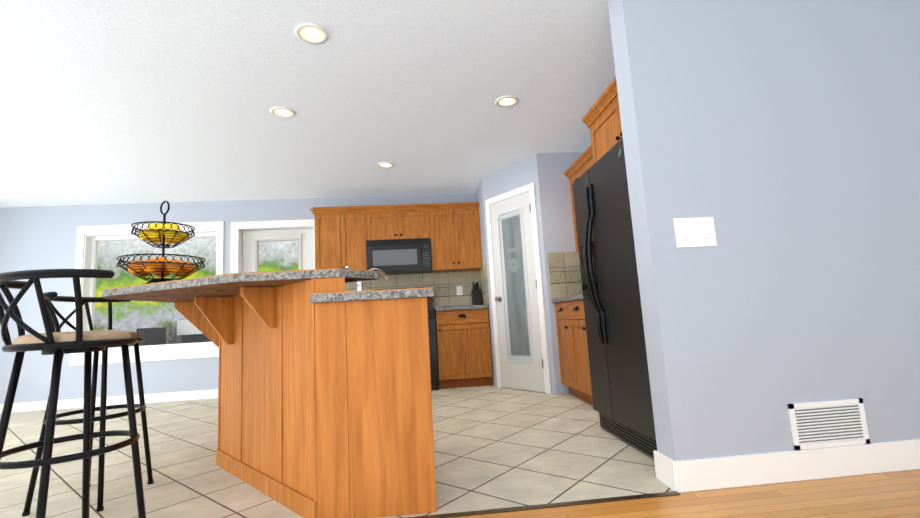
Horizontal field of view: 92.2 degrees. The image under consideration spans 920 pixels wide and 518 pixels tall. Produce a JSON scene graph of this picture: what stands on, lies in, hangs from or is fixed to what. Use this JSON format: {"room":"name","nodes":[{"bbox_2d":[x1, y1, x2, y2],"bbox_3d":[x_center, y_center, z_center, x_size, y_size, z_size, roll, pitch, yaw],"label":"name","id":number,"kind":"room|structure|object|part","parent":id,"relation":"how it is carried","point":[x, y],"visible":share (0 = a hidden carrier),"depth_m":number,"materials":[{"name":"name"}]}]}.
{"room":"kitchen","nodes":[
{"label":"kitchen","id":0,"kind":"room"},
{"bbox_2d":[0,193,474,403],"bbox_3d":[-3.555,0.508,5.586,10.250,2.460,0.200,-3,-8,-5],"label":"wall","id":1,"kind":"structure","parent":0,"point":[36,238],"depth_m":5.43,"materials":[{"name":"paint"}]},
{"bbox_2d":[0,389,217,412],"bbox_3d":[-5.699,1.757,5.116,5.785,0.105,0.014,-3,-8,-5],"label":"baseboard","id":2,"kind":"structure","parent":1,"relation":"attached to","point":[213,393],"depth_m":5.27,"materials":[{"name":"white wood"}]},
{"bbox_2d":[69,221,223,365],"bbox_3d":[-3.846,0.411,5.565,1.735,1.700,0.218,-3,-8,-5],"label":"window","id":3,"kind":"structure","parent":1,"relation":"in","point":[87,250],"depth_m":5.50,"materials":[{"name":"white wood"}]},
{"bbox_2d":[230,219,314,272],"bbox_3d":[-2.325,0.594,5.673,1.115,2.178,0.218,-3,-8,-5],"label":"door frame","id":4,"kind":"structure","parent":1,"relation":"attached to","point":[236,252],"depth_m":5.69,"materials":[{"name":"white wood"}]},
{"bbox_2d":[242,229,312,272],"bbox_3d":[-2.324,0.630,5.681,0.923,2.057,0.113,-3,-8,-5],"label":"entry door","id":5,"kind":"structure","parent":1,"relation":"in","point":[253,239],"depth_m":5.79,"materials":[{"name":"white wood"}]},
{"bbox_2d":[366,238,431,274],"bbox_3d":[-0.764,-0.024,5.596,0.784,0.399,0.406,-3,-8,-5],"label":"microwave","id":6,"kind":"object","parent":1,"relation":"attached to","point":[398,256],"visible":0.98,"depth_m":5.41,"materials":[{"name":"black"}]},
{"bbox_2d":[0,0,615,207],"bbox_3d":[-1.353,-1.492,1.270,14.000,0.100,9.650,-3,-8,-5],"label":"ceiling","id":7,"kind":"structure","parent":0,"point":[105,102],"depth_m":3.21,"materials":[{"name":"paint"}]},
{"bbox_2d":[270,107,294,117],"bbox_3d":[-1.381,-1.141,3.446,0.183,0.010,0.183,-2,-8,-11],"label":"recessed light","id":8,"kind":"object","parent":7,"relation":"in","point":[281,112],"depth_m":3.44,"materials":[{"name":"white"}]},
{"bbox_2d":[295,23,327,43],"bbox_3d":[-0.852,-1.293,2.542,0.183,0.010,0.183,-2,-8,-11],"label":"recessed light","id":9,"kind":"object","parent":7,"relation":"in","point":[310,33],"depth_m":2.54,"materials":[{"name":"white"}]},
{"bbox_2d":[377,162,393,167],"bbox_3d":[-0.795,-1.002,4.728,0.183,0.010,0.183,4,-11,-44],"label":"recessed light","id":10,"kind":"object","parent":7,"relation":"in","point":[382,164],"depth_m":4.72,"materials":[{"name":"white"}]},
{"bbox_2d":[495,95,518,106],"bbox_3d":[0.369,-1.237,3.475,0.183,0.010,0.183,-2,-8,-11],"label":"recessed light","id":11,"kind":"object","parent":7,"relation":"in","point":[509,100],"depth_m":3.47,"materials":[{"name":"white"}]},
{"bbox_2d":[0,385,916,517],"bbox_3d":[-1.455,1.379,3.711,14.000,0.001,4.125,-3,-8,-5],"label":"floor","id":12,"kind":"structure","parent":0,"point":[495,447],"depth_m":2.54,"materials":[{"name":"beige tile"}]},
{"bbox_2d":[0,269,145,517],"bbox_3d":[-1.420,0.574,1.598,0.504,1.024,0.478,-3,-8,-5],"label":"bar stool","id":13,"kind":"object","parent":12,"relation":"on","point":[58,345],"visible":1,"depth_m":1.51,"materials":[{"name":"black metal"}]},
{"bbox_2d":[22,292,153,515],"bbox_3d":[-1.880,0.693,2.290,0.434,1.024,0.513,-3,-8,-5],"label":"bar stool","id":14,"kind":"object","parent":12,"relation":"on","point":[52,310],"visible":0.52,"depth_m":2.29,"materials":[{"name":"black metal"}]},
{"bbox_2d":[102,202,491,517],"bbox_3d":[-0.796,0.233,3.870,2.211,2.235,3.979,-3,-8,1],"label":"kitchen cabinets","id":15,"kind":"object","parent":12,"relation":"on","point":[324,396],"depth_m":2.01,"materials":[{"name":"brown wood"}]},
{"bbox_2d":[116,201,205,283],"bbox_3d":[-1.637,-0.080,2.443,0.407,0.497,0.407,-3,-8,-5],"label":"fruit basket","id":16,"kind":"object","parent":15,"relation":"on","point":[158,234],"visible":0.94,"depth_m":2.36,"materials":[{"name":"black metal"}]},
{"bbox_2d":[345,266,387,290],"bbox_3d":[-0.580,0.155,2.778,0.247,0.213,0.208,-3,-8,-5],"label":"faucet","id":17,"kind":"object","parent":15,"relation":"on","point":[360,285],"visible":0.38,"depth_m":2.73,"materials":[{"name":"silver metal"}]},
{"bbox_2d":[330,286,462,303],"bbox_3d":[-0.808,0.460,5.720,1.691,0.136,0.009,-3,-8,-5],"label":"countertop","id":18,"kind":"structure","parent":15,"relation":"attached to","point":[440,292],"depth_m":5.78,"materials":[{"name":"grey stone"}]},
{"bbox_2d":[471,282,481,304],"bbox_3d":[0.207,0.444,5.642,0.110,0.313,0.158,-3,-8,-5],"label":"knife block","id":19,"kind":"object","parent":15,"relation":"on","point":[476,295],"visible":0.98,"depth_m":5.59,"materials":[{"name":"black wood"}]},
{"bbox_2d":[374,287,438,390],"bbox_3d":[-0.677,0.935,5.305,0.765,1.215,0.696,-3,-8,-5],"label":"range","id":20,"kind":"object","parent":12,"relation":"on","point":[433,349],"visible":0.12,"depth_m":5.04,"materials":[{"name":"black metal"}]},
{"bbox_2d":[547,77,622,404],"bbox_3d":[1.299,0.046,3.371,0.671,2.234,2.278,-3,-8,-5],"label":"kitchen cabinets","id":21,"kind":"object","parent":12,"relation":"on","point":[603,119],"depth_m":3.96,"materials":[{"name":"brown wood"}]},
{"bbox_2d":[572,138,656,457],"bbox_3d":[1.248,0.210,2.717,0.845,1.723,0.855,-3,-8,-5],"label":"refrigerator","id":22,"kind":"object","parent":12,"relation":"on","point":[620,386],"visible":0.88,"depth_m":2.62,"materials":[{"name":"black metal"}]},
{"bbox_2d":[475,152,583,394],"bbox_3d":[0.897,0.201,5.194,1.140,2.460,1.430,-3,-8,-5],"label":"wall","id":23,"kind":"structure","parent":0,"point":[544,172],"depth_m":4.61,"materials":[{"name":"paint"}]},
{"bbox_2d":[490,191,544,391],"bbox_3d":[0.589,0.350,4.784,0.380,2.074,0.545,-3,-8,-5],"label":"pantry door","id":24,"kind":"structure","parent":23,"relation":"in","point":[520,347],"depth_m":4.78,"materials":[{"name":"white wood"}]},
{"bbox_3d":[0.600,0.282,4.803,0.204,1.630,0.314,-3,-8,-5],"label":"glass","id":25,"kind":"part","parent":24,"relation":"part of","materials":[{"name":"grey glass"}]},
{"bbox_2d":[485,183,551,393],"bbox_3d":[0.600,0.318,4.796,0.018,2.156,0.772,3,-10,-38],"label":"door frame","id":26,"kind":"structure","parent":23,"relation":"attached to","point":[530,187],"depth_m":4.64,"materials":[{"name":"white wood"}]},
{"bbox_2d":[454,469,919,517],"bbox_3d":[-1.035,0.711,-1.075,14.000,0.001,5.575,-3,-8,-5],"label":"floor","id":27,"kind":"structure","parent":0,"point":[889,495],"depth_m":1.76,"materials":[{"name":"brown wood"}]},
{"bbox_2d":[407,491,679,517],"bbox_3d":[-3.656,1.197,1.448,9.215,0.005,0.030,-3,-8,-5],"label":"threshold strip","id":28,"kind":"object","parent":27,"relation":"on","point":[552,505],"depth_m":1.82,"materials":[{"name":"brown wood"}]},
{"bbox_2d":[607,0,919,460],"bbox_3d":[3.237,-0.314,2.360,4.770,2.460,0.150,-3,-8,-5],"label":"wall","id":29,"kind":"structure","parent":0,"point":[778,141],"depth_m":2.13,"materials":[{"name":"paint"}]},
{"bbox_2d":[673,217,716,247],"bbox_3d":[1.098,-0.125,2.064,0.196,0.138,0.009,-3,-8,-5],"label":"light switch","id":30,"kind":"object","parent":29,"relation":"attached to","point":[695,232],"visible":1,"depth_m":2.06,"materials":[{"name":"white plastic"}]},
{"bbox_2d":[664,439,919,492],"bbox_3d":[3.302,0.830,2.124,4.787,0.125,0.017,-3,-8,-5],"label":"baseboard","id":31,"kind":"structure","parent":29,"relation":"attached to","point":[752,469],"depth_m":1.94,"materials":[{"name":"white wood"}]},
{"bbox_2d":[788,398,869,449],"bbox_3d":[1.661,0.742,1.991,0.360,0.197,0.011,-3,-8,-5],"label":"air vent","id":32,"kind":"object","parent":29,"relation":"in","point":[827,424],"visible":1,"depth_m":1.99,"materials":[{"name":"white metal"}]},
{"label":"outside","id":33,"kind":"structure","parent":0,"visible":0},
{"bbox_2d":[94,237,298,347],"bbox_3d":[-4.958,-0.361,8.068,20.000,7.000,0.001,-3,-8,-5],"label":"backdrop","id":34,"kind":"structure","parent":33,"point":[161,313],"depth_m":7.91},
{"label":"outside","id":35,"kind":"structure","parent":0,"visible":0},
{"label":"ground","id":36,"kind":"structure","parent":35,"visible":0},
{"bbox_2d":[136,327,165,345],"bbox_3d":[-3.964,1.397,6.085,0.650,0.920,0.500,-3,-8,-5],"label":"garden chair","id":37,"kind":"object","parent":36,"relation":"on","point":[150,339],"depth_m":6.04,"materials":[{"name":"black"}]},
{"bbox_2d":[177,320,210,342],"bbox_3d":[-3.574,1.323,6.713,1.150,1.190,0.450,-3,-8,-5],"label":"planter","id":38,"kind":"object","parent":36,"relation":"on","point":[195,335],"depth_m":6.50,"materials":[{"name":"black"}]}
]}

